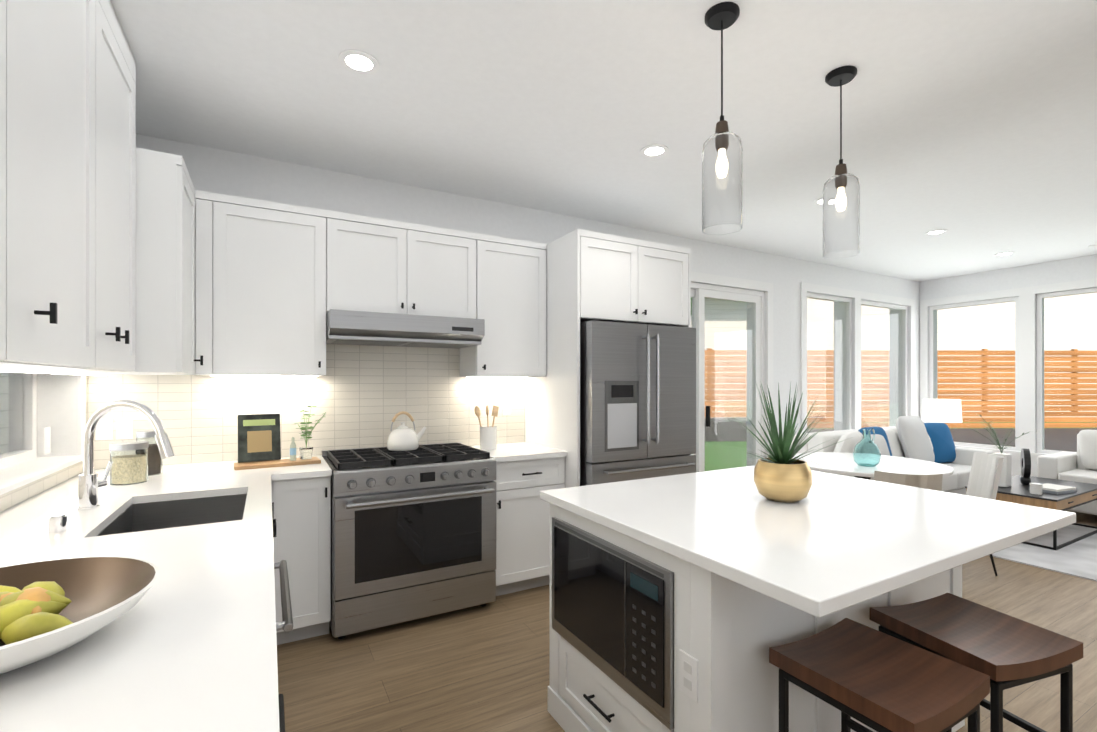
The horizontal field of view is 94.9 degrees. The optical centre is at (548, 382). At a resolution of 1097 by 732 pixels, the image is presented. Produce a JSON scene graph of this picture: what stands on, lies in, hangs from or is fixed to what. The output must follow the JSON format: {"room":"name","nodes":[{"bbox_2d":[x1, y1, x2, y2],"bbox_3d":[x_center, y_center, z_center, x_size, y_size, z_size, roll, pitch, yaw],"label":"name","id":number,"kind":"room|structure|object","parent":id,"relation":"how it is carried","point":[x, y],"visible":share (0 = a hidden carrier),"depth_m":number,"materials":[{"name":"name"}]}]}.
{"room":"kitchen and dining room","nodes":[
{"label":"kitchen and dining room","id":0,"kind":"room"},
{"bbox_2d":[9,372,77,456],"bbox_3d":[-0.975,0.003,-0.234,0.250,2.745,6.500,0,0,-29],"label":"wall","id":1,"kind":"structure","parent":0,"point":[57,403],"depth_m":2.50,"materials":[{"name":"paint"}]},
{"bbox_2d":[0,0,31,367],"bbox_3d":[-1.155,-0.702,0.719,0.340,1.315,0.776,0,0,-29],"label":"upper cabinet","id":2,"kind":"object","parent":1,"relation":"attached to","point":[15,15],"depth_m":1.12,"materials":[{"name":"white wood"}]},
{"bbox_2d":[0,369,527,377],"bbox_3d":[-0.504,-0.040,1.883,2.493,0.008,3.140,0,0,-29],"label":"light strips","id":3,"kind":"object","parent":2,"relation":"attached to","point":[19,371],"visible":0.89,"depth_m":2.64,"materials":[{"name":"white"}]},
{"bbox_2d":[0,372,36,468],"bbox_3d":[-2.320,0.101,2.067,0.060,0.544,0.884,0,0,-29],"label":"sink window","id":4,"kind":"structure","parent":1,"relation":"in","point":[25,416],"depth_m":2.40,"materials":[{"name":"white"}]},
{"bbox_2d":[0,375,85,494],"bbox_3d":[-2.234,0.173,2.115,0.235,0.430,1.030,0,0,-29],"label":"window frame","id":5,"kind":"structure","parent":1,"relation":"attached to","point":[15,476],"depth_m":2.25,"materials":[{"name":"white"}]},
{"bbox_2d":[0,375,91,511],"bbox_3d":[-1.323,0.208,0.658,0.008,0.505,4.599,0,0,-29],"label":"backsplash","id":6,"kind":"structure","parent":1,"relation":"attached to","point":[9,499],"depth_m":2.18,"materials":[{"name":"tile"}]},
{"bbox_2d":[43,427,50,454],"bbox_3d":[-2.152,0.248,2.160,0.005,0.115,0.070,0,0,-29],"label":"electrical outlet plate","id":7,"kind":"object","parent":1,"relation":"attached to","point":[47,430],"depth_m":2.15,"materials":[{"name":"white plastic"}]},
{"bbox_2d":[0,0,107,371],"bbox_3d":[-1.467,-0.702,1.278,0.340,1.315,0.776,0,0,-29],"label":"upper cabinet","id":8,"kind":"object","parent":1,"relation":"attached to","point":[70,37],"depth_m":1.45,"materials":[{"name":"white wood"}]},
{"bbox_2d":[49,0,139,374],"bbox_3d":[-1.745,-0.702,1.777,0.340,1.315,0.638,0,0,-29],"label":"upper cabinet","id":9,"kind":"object","parent":1,"relation":"attached to","point":[121,253],"depth_m":1.97,"materials":[{"name":"white wood"}]},
{"bbox_2d":[140,148,215,374],"bbox_3d":[-1.912,-0.522,2.317,0.574,0.955,0.470,0,0,-29],"label":"upper cabinet","id":10,"kind":"object","parent":1,"relation":"attached to","point":[178,232],"depth_m":2.20,"materials":[{"name":"white wood"}]},
{"bbox_2d":[136,134,919,465],"bbox_3d":[1.236,0.005,4.860,9.070,2.745,0.250,0,0,-29],"label":"wall","id":11,"kind":"structure","parent":0,"point":[214,170],"depth_m":4.05,"materials":[{"name":"paint"}]},
{"bbox_2d":[95,418,132,439],"bbox_3d":[-2.339,0.249,2.713,0.155,0.115,0.005,0,0,-29],"label":"electrical outlet plate","id":12,"kind":"object","parent":11,"relation":"attached to","point":[104,429],"depth_m":2.71,"materials":[{"name":"white plastic"}]},
{"bbox_2d":[216,193,343,375],"bbox_3d":[-1.607,-0.521,2.892,0.707,0.955,0.403,0,0,-29],"label":"upper cabinet","id":13,"kind":"object","parent":11,"relation":"attached to","point":[280,266],"depth_m":2.79,"materials":[{"name":"white wood"}]},
{"bbox_2d":[92,344,524,469],"bbox_3d":[-1.299,0.030,3.299,2.560,0.865,0.009,0,0,-29],"label":"backsplash","id":14,"kind":"structure","parent":11,"relation":"attached to","point":[361,396],"depth_m":3.25,"materials":[{"name":"tile"}]},
{"bbox_2d":[344,213,479,318],"bbox_3d":[-0.965,-0.705,3.286,0.922,0.588,0.340,0,0,-29],"label":"upper cabinet","id":15,"kind":"object","parent":11,"relation":"attached to","point":[391,266],"depth_m":3.15,"materials":[{"name":"white wood"}]},
{"bbox_2d":[326,309,484,347],"bbox_3d":[-0.926,-0.326,3.218,0.914,0.161,0.491,0,0,-29],"label":"range hood","id":16,"kind":"object","parent":15,"relation":"attached to","point":[347,327],"visible":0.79,"depth_m":3.01,"materials":[{"name":"silver metal"}]},
{"bbox_2d":[460,234,546,376],"bbox_3d":[-0.355,-0.521,3.626,0.594,0.955,0.340,0,0,-29],"label":"upper cabinet","id":17,"kind":"object","parent":11,"relation":"attached to","point":[512,271],"depth_m":3.50,"materials":[{"name":"white wood"}]},
{"bbox_2d":[502,399,510,414],"bbox_3d":[-0.318,0.185,3.839,0.070,0.115,0.005,0,0,-29],"label":"electrical outlet plate","id":18,"kind":"object","parent":11,"relation":"attached to","point":[506,403],"depth_m":3.84,"materials":[{"name":"white plastic"}]},
{"bbox_2d":[691,282,764,471],"bbox_3d":[1.476,0.208,4.922,1.804,2.334,0.155,0,0,-29],"label":"door","id":19,"kind":"structure","parent":11,"relation":"in","point":[700,293],"depth_m":5.10,"materials":[{"name":"white"}]},
{"bbox_2d":[691,271,772,457],"bbox_3d":[1.510,0.163,4.860,1.990,2.430,0.017,0,0,-29],"label":"door frame","id":20,"kind":"structure","parent":11,"relation":"attached to","point":[695,276],"depth_m":5.30,"materials":[{"name":"white wood"}]},
{"bbox_2d":[807,292,851,432],"bbox_3d":[3.255,-0.102,5.911,0.934,1.834,0.070,0,0,-29],"label":"window","id":21,"kind":"structure","parent":11,"relation":"in","point":[847,359],"depth_m":6.02,"materials":[{"name":"white"}]},
{"bbox_2d":[800,282,914,432],"bbox_3d":[3.855,-0.101,6.147,2.440,2.020,0.050,0,0,-29],"label":"window frame","id":22,"kind":"structure","parent":11,"relation":"attached to","point":[804,287],"depth_m":6.07,"materials":[{"name":"white wood"}]},
{"bbox_2d":[861,300,906,426],"bbox_3d":[4.272,-0.101,6.478,1.164,1.834,0.070,0,0,-29],"label":"window","id":23,"kind":"structure","parent":11,"relation":"in","point":[902,327],"depth_m":6.58,"materials":[{"name":"white"}]},
{"bbox_2d":[110,0,1096,281],"bbox_3d":[2.878,-1.429,1.913,9.070,0.120,7.000,0,0,-29],"label":"ceiling","id":24,"kind":"structure","parent":0,"point":[970,126],"depth_m":2.50,"materials":[{"name":"paint"}]},
{"bbox_2d":[339,49,378,74],"bbox_3d":[-0.808,-1.365,2.149,0.163,0.006,0.163,0,0,-38],"label":"recessed light","id":25,"kind":"object","parent":24,"relation":"in","point":[358,62],"depth_m":2.14,"materials":[{"name":"white plastic"}]},
{"bbox_2d":[640,144,668,157],"bbox_3d":[0.624,-1.365,2.969,0.163,0.006,0.163,0,0,-38],"label":"recessed light","id":26,"kind":"object","parent":24,"relation":"in","point":[654,150],"depth_m":2.96,"materials":[{"name":"white"}]},
{"bbox_2d":[702,2,742,234],"bbox_3d":[0.644,-0.969,1.870,0.144,0.800,0.144,0,0,-29],"label":"pendant light","id":27,"kind":"object","parent":24,"relation":"hanging from","point":[722,182],"visible":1,"depth_m":1.82,"materials":[{"name":"clear glass"}]},
{"bbox_2d":[814,198,822,204],"bbox_3d":[2.083,-1.364,3.782,0.163,0.006,0.163,0,0,-35],"label":"recessed light","id":28,"kind":"object","parent":24,"relation":"in","point":[819,201],"depth_m":3.80,"materials":[{"name":"white"}]},
{"bbox_2d":[823,66,859,257],"bbox_3d":[1.298,-0.968,2.234,0.144,0.800,0.144,0,0,-29],"label":"pendant light","id":29,"kind":"object","parent":24,"relation":"hanging from","point":[841,213],"visible":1,"depth_m":2.18,"materials":[{"name":"clear glass"}]},
{"bbox_2d":[925,229,947,234],"bbox_3d":[3.520,-1.364,4.571,0.163,0.006,0.163,0,0,-38],"label":"recessed light","id":30,"kind":"object","parent":24,"relation":"in","point":[935,232],"depth_m":4.57,"materials":[{"name":"white plastic"}]},
{"bbox_2d":[994,252,1014,255],"bbox_3d":[4.834,-1.364,5.337,0.163,0.006,0.163,0,0,-38],"label":"recessed light","id":31,"kind":"object","parent":24,"relation":"in","point":[1004,253],"depth_m":5.33,"materials":[{"name":"white"}]},
{"bbox_2d":[277,510,1096,731],"bbox_3d":[2.878,1.436,1.911,9.070,0.120,7.000,0,0,-29],"label":"floor","id":32,"kind":"structure","parent":0,"point":[479,668],"depth_m":2.43,"materials":[{"name":"brown wood"}]},
{"bbox_2d":[274,560,292,631],"bbox_3d":[-1.067,0.936,1.209,0.793,0.880,0.586,0,0,-29],"label":"dishwasher","id":33,"kind":"object","parent":32,"relation":"on","point":[286,624],"visible":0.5,"depth_m":1.32,"materials":[{"name":"silver metal"}]},
{"bbox_2d":[275,476,330,644],"bbox_3d":[-1.448,0.935,2.870,0.325,0.884,0.606,0,0,-29],"label":"base cabinet","id":34,"kind":"object","parent":32,"relation":"on","point":[301,511],"depth_m":2.63,"materials":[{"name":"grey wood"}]},
{"bbox_2d":[0,460,279,731],"bbox_3d":[-0.952,0.655,0.864,0.851,0.386,4.597,0,0,-29],"label":"countertop","id":35,"kind":"structure","parent":34,"relation":"on","point":[187,642],"depth_m":1.00,"materials":[{"name":"white stone"}]},
{"bbox_2d":[48,514,66,532],"bbox_3d":[-1.525,0.436,1.565,0.042,0.050,0.042,0,0,-29],"label":"button","id":36,"kind":"object","parent":35,"relation":"on","point":[57,523],"visible":1,"depth_m":1.55,"materials":[{"name":"silver metal"}]},
{"bbox_2d":[0,557,159,673],"bbox_3d":[-0.961,0.413,0.861,0.470,0.095,0.470,0,0,-29],"label":"fruit bowl","id":37,"kind":"object","parent":35,"relation":"on","point":[50,608],"visible":1,"depth_m":0.92,"materials":[{"name":"white ceramic"}]},
{"bbox_2d":[77,400,174,510],"bbox_3d":[-1.555,0.262,1.862,0.308,0.399,0.236,0,0,-29],"label":"faucet","id":38,"kind":"object","parent":35,"relation":"on","point":[90,484],"visible":1,"depth_m":1.83,"materials":[{"name":"silver metal"}]},
{"bbox_2d":[109,441,148,484],"bbox_3d":[-1.940,0.370,2.330,0.140,0.183,0.140,0,0,-29],"label":"jar","id":39,"kind":"object","parent":35,"relation":"on","point":[129,460],"visible":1,"depth_m":2.28,"materials":[{"name":"clear glass"}]},
{"bbox_2d":[136,430,162,475],"bbox_3d":[-2.007,0.353,2.533,0.108,0.218,0.108,0,0,-29],"label":"coffee canister","id":40,"kind":"object","parent":35,"relation":"on","point":[155,463],"visible":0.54,"depth_m":2.50,"materials":[{"name":"clear glass"}]},
{"bbox_2d":[97,494,246,535],"bbox_3d":[-1.359,0.670,1.869,0.417,0.356,0.632,0,0,-29],"label":"sink","id":41,"kind":"object","parent":35,"relation":"in","point":[146,514],"depth_m":2.11,"materials":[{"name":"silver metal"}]},
{"bbox_2d":[276,455,331,479],"bbox_3d":[-1.413,0.478,2.873,0.262,0.030,0.637,0,0,-29],"label":"countertop","id":42,"kind":"structure","parent":34,"relation":"on","point":[322,469],"depth_m":2.65,"materials":[{"name":"white stone"}]},
{"bbox_2d":[234,406,325,469],"bbox_3d":[-1.520,0.299,2.872,0.465,0.326,0.225,0,0,-33],"label":"board","id":43,"kind":"object","parent":42,"relation":"on","point":[259,443],"visible":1,"depth_m":2.86,"materials":[{"name":"brown wood"}]},
{"bbox_2d":[322,442,495,638],"bbox_3d":[-0.860,0.903,3.098,0.914,0.948,0.766,0,0,-29],"label":"range","id":44,"kind":"object","parent":32,"relation":"on","point":[413,534],"visible":1,"depth_m":2.82,"materials":[{"name":"silver metal"}]},
{"bbox_2d":[387,411,425,450],"bbox_3d":[-0.914,0.306,3.257,0.250,0.244,0.196,0,0,-29],"label":"kettle","id":45,"kind":"object","parent":44,"relation":"on","point":[403,437],"visible":0.98,"depth_m":3.18,"materials":[{"name":"white ceramic"}]},
{"bbox_2d":[493,456,564,595],"bbox_3d":[-0.266,0.936,3.529,0.532,0.884,0.606,0,0,-29],"label":"base cabinet","id":46,"kind":"object","parent":32,"relation":"on","point":[522,518],"depth_m":3.26,"materials":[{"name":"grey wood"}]},
{"bbox_2d":[471,442,566,461],"bbox_3d":[-0.260,0.478,3.518,0.532,0.030,0.632,0,0,-29],"label":"countertop","id":47,"kind":"structure","parent":46,"relation":"on","point":[520,450],"depth_m":3.36,"materials":[{"name":"white stone"}]},
{"bbox_2d":[474,405,498,449],"bbox_3d":[-0.422,0.310,3.531,0.187,0.305,0.120,0,0,-29],"label":"utensil crock","id":48,"kind":"object","parent":47,"relation":"on","point":[488,437],"visible":1,"depth_m":3.49,"materials":[{"name":"white ceramic"}]},
{"bbox_2d":[525,229,690,487],"bbox_3d":[0.449,0.190,3.819,0.997,2.375,0.795,0,0,-29],"label":"tall cabinet","id":49,"kind":"object","parent":32,"relation":"on","point":[593,276],"visible":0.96,"depth_m":3.47,"materials":[{"name":"white wood"}]},
{"bbox_2d":[580,320,695,485],"bbox_3d":[0.486,0.490,3.752,0.909,1.775,0.896,0,0,-29],"label":"refrigerator","id":50,"kind":"object","parent":32,"relation":"on","point":[637,401],"visible":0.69,"depth_m":3.36,"materials":[{"name":"silver metal"}]},
{"bbox_2d":[548,503,964,731],"bbox_3d":[0.821,0.934,2.059,1.452,0.884,0.892,0,0,-29],"label":"kitchen island","id":51,"kind":"object","parent":32,"relation":"on","point":[644,637],"visible":0.6,"depth_m":1.56,"materials":[{"name":"white wood"}]},
{"bbox_2d":[552,517,673,729],"bbox_3d":[0.339,0.779,1.848,0.368,0.455,0.696,0,0,-29],"label":"microwave","id":52,"kind":"object","parent":51,"relation":"in","point":[613,601],"depth_m":1.67,"materials":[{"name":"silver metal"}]},
{"bbox_2d":[540,466,1075,617],"bbox_3d":[0.905,0.473,1.940,1.470,0.035,1.230,0,0,-29],"label":"island countertop","id":53,"kind":"structure","parent":51,"relation":"on","point":[830,543],"depth_m":1.59,"materials":[{"name":"white stone"}]},
{"bbox_2d":[726,381,846,502],"bbox_3d":[0.921,0.216,1.961,0.524,0.478,0.564,0,0,-29],"label":"potted plant","id":54,"kind":"object","parent":53,"relation":"on","point":[781,475],"visible":1,"depth_m":1.91,"materials":[{"name":"green plant"}]},
{"bbox_2d":[792,452,953,479],"bbox_3d":[2.515,1.006,4.033,1.140,0.742,1.140,0,0,-29],"label":"dining table","id":55,"kind":"object","parent":32,"relation":"on","point":[838,463],"visible":0.44,"depth_m":3.86,"materials":[{"name":"white"}]},
{"bbox_2d":[853,428,880,466],"bbox_3d":[2.442,0.494,3.855,0.203,0.281,0.184,0,0,-29],"label":"jug vase","id":56,"kind":"object","parent":55,"relation":"on","point":[866,452],"visible":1,"depth_m":3.80,"materials":[{"name":"teal glass"}]},
{"bbox_2d":[769,618,989,731],"bbox_3d":[0.860,1.056,1.331,0.365,0.640,0.360,0,0,-29],"label":"stool","id":57,"kind":"object","parent":32,"relation":"on","point":[876,680],"visible":1,"depth_m":1.28,"materials":[{"name":"brown wood"}]},
{"bbox_2d":[790,415,992,494],"bbox_3d":[3.599,0.869,5.323,2.410,1.019,0.960,0,0,-29],"label":"sofa","id":58,"kind":"object","parent":32,"relation":"on","point":[913,436],"visible":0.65,"depth_m":5.25,"materials":[{"name":"white fabric"}]},
{"bbox_2d":[874,471,942,490],"bbox_3d":[2.258,0.962,3.270,0.487,0.830,0.589,0,0,18],"label":"dining chair","id":59,"kind":"object","parent":32,"relation":"on","point":[932,482],"visible":0.06,"depth_m":3.01,"materials":[{"name":"beige fabric"}]},
{"bbox_2d":[870,593,1082,731],"bbox_3d":[1.283,1.056,1.538,0.365,0.640,0.360,0,0,-18],"label":"stool","id":60,"kind":"object","parent":32,"relation":"on","point":[1003,651],"visible":0.88,"depth_m":1.46,"materials":[{"name":"brown wood"}]},
{"bbox_2d":[966,452,1003,575],"bbox_3d":[3.102,0.962,3.856,0.589,0.830,0.487,0,0,17],"label":"dining chair","id":61,"kind":"object","parent":32,"relation":"on","point":[984,475],"visible":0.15,"depth_m":3.87,"materials":[{"name":"white fabric"}]},
{"bbox_2d":[988,523,1096,581],"bbox_3d":[4.500,1.372,4.137,1.870,0.010,1.910,0,0,-29],"label":"rug","id":62,"kind":"object","parent":32,"relation":"on","point":[1078,558],"visible":0.38,"depth_m":4.03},
{"bbox_2d":[965,475,1096,549],"bbox_3d":[4.498,1.159,4.644,1.200,0.414,0.622,0,0,-29],"label":"coffee table","id":63,"kind":"object","parent":62,"relation":"on","point":[1018,491],"visible":0.48,"depth_m":4.35,"materials":[{"name":"brown wood"}]},
{"bbox_2d":[970,414,1028,486],"bbox_3d":[4.188,0.623,4.646,0.463,0.659,0.577,0,0,-29],"label":"vase","id":64,"kind":"object","parent":63,"relation":"on","point":[1005,480],"visible":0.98,"depth_m":4.59,"materials":[{"name":"white ceramic"}]},
{"bbox_2d":[1020,448,1030,484],"bbox_3d":[4.455,0.784,4.701,0.070,0.336,0.221,0,0,36],"label":"sculpture","id":65,"kind":"object","parent":63,"relation":"on","point":[1025,464],"visible":0.98,"depth_m":4.66,"materials":[{"name":"black ceramic"}]},
{"bbox_2d":[1029,483,1042,494],"bbox_3d":[4.185,0.909,4.322,0.082,0.085,0.082,0,0,-29],"label":"candle jar","id":66,"kind":"object","parent":63,"relation":"on","point":[1036,488],"visible":1,"depth_m":4.29,"materials":[{"name":"white ceramic"}]},
{"bbox_2d":[1028,483,1076,494],"bbox_3d":[4.427,0.932,4.422,0.300,0.040,0.200,0,0,-21],"label":"books","id":67,"kind":"object","parent":63,"relation":"on","point":[1054,489],"visible":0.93,"depth_m":4.35,"materials":[{"name":"grey paper"}]},
{"bbox_2d":[1037,430,1096,514],"bbox_3d":[5.583,0.928,4.998,0.740,0.900,0.900,0,0,-29],"label":"armchair","id":68,"kind":"object","parent":32,"relation":"on","point":[1080,465],"visible":0.58,"depth_m":5.14,"materials":[{"name":"fabric"}]},
{"bbox_2d":[1078,430,1096,469],"bbox_3d":[5.634,0.688,5.049,0.192,0.420,0.440,0,0,-29],"label":"pillow","id":69,"kind":"object","parent":68,"relation":"on","point":[1087,438],"depth_m":5.15,"materials":[{"name":"white fabric"}]},
{"bbox_3d":[4.904,1.104,6.279,0.480,0.550,0.480,0,0,-29],"label":"end table","id":70,"kind":"object","parent":32,"relation":"on","visible":0},
{"bbox_2d":[922,399,961,422],"bbox_3d":[4.904,0.518,6.279,0.400,0.620,0.400,0,0,-29],"label":"table lamp","id":71,"kind":"object","parent":70,"relation":"on","point":[942,410],"visible":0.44,"depth_m":6.13,"materials":[{"name":"white fabric"}]},
{"bbox_2d":[920,255,1096,476],"bbox_3d":[6.731,0.005,4.058,0.250,2.745,6.500,0,0,-29],"label":"wall","id":72,"kind":"structure","parent":0,"point":[1071,269],"depth_m":5.94,"materials":[{"name":"paint"}]},
{"bbox_2d":[929,296,1018,450],"bbox_3d":[5.370,-0.101,6.367,0.070,1.834,0.934,0,0,-29],"label":"window","id":73,"kind":"structure","parent":72,"relation":"in","point":[932,352],"depth_m":6.31,"materials":[{"name":"white"}]},
{"bbox_2d":[920,278,1096,461],"bbox_3d":[5.884,-0.102,5.269,0.050,2.020,3.540,0,0,-29],"label":"window frame","id":74,"kind":"structure","parent":72,"relation":"attached to","point":[1026,295],"depth_m":5.88,"materials":[{"name":"white"}]},
{"bbox_2d":[1037,288,1096,453],"bbox_3d":[5.927,-0.102,5.367,0.070,1.834,1.064,0,0,-29],"label":"window","id":75,"kind":"structure","parent":72,"relation":"in","point":[1040,373],"depth_m":5.79,"materials":[{"name":"white"}]},
{"label":"outside","id":76,"kind":"structure","parent":0,"visible":0},
{"bbox_2d":[705,422,1096,470],"bbox_3d":[4.613,1.534,16.610,70.001,0.100,57.000,0,0,-2],"label":"lawn","id":77,"kind":"structure","parent":76,"point":[740,462],"depth_m":10.67,"materials":[{"name":"green plant"}]},
{"bbox_2d":[0,293,1096,454],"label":"window","id":78,"kind":"structure","parent":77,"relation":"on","point":[1087,337],"depth_m":20.47,"materials":[{"name":"white"}]},
{"bbox_2d":[705,417,1096,451],"bbox_3d":[15.276,1.194,11.143,37.000,0.565,4.650,0,0,-2],"label":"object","id":79,"kind":"object","parent":77,"relation":"on","point":[1057,438],"depth_m":11.89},
{"bbox_2d":[705,348,1096,428],"bbox_3d":[15.211,0.222,13.373,37.000,2.218,0.110,0,0,-2],"label":"fence","id":80,"kind":"object","parent":79,"relation":"on","point":[1074,387],"depth_m":13.20,"materials":[{"name":"brown wood"}]}
]}

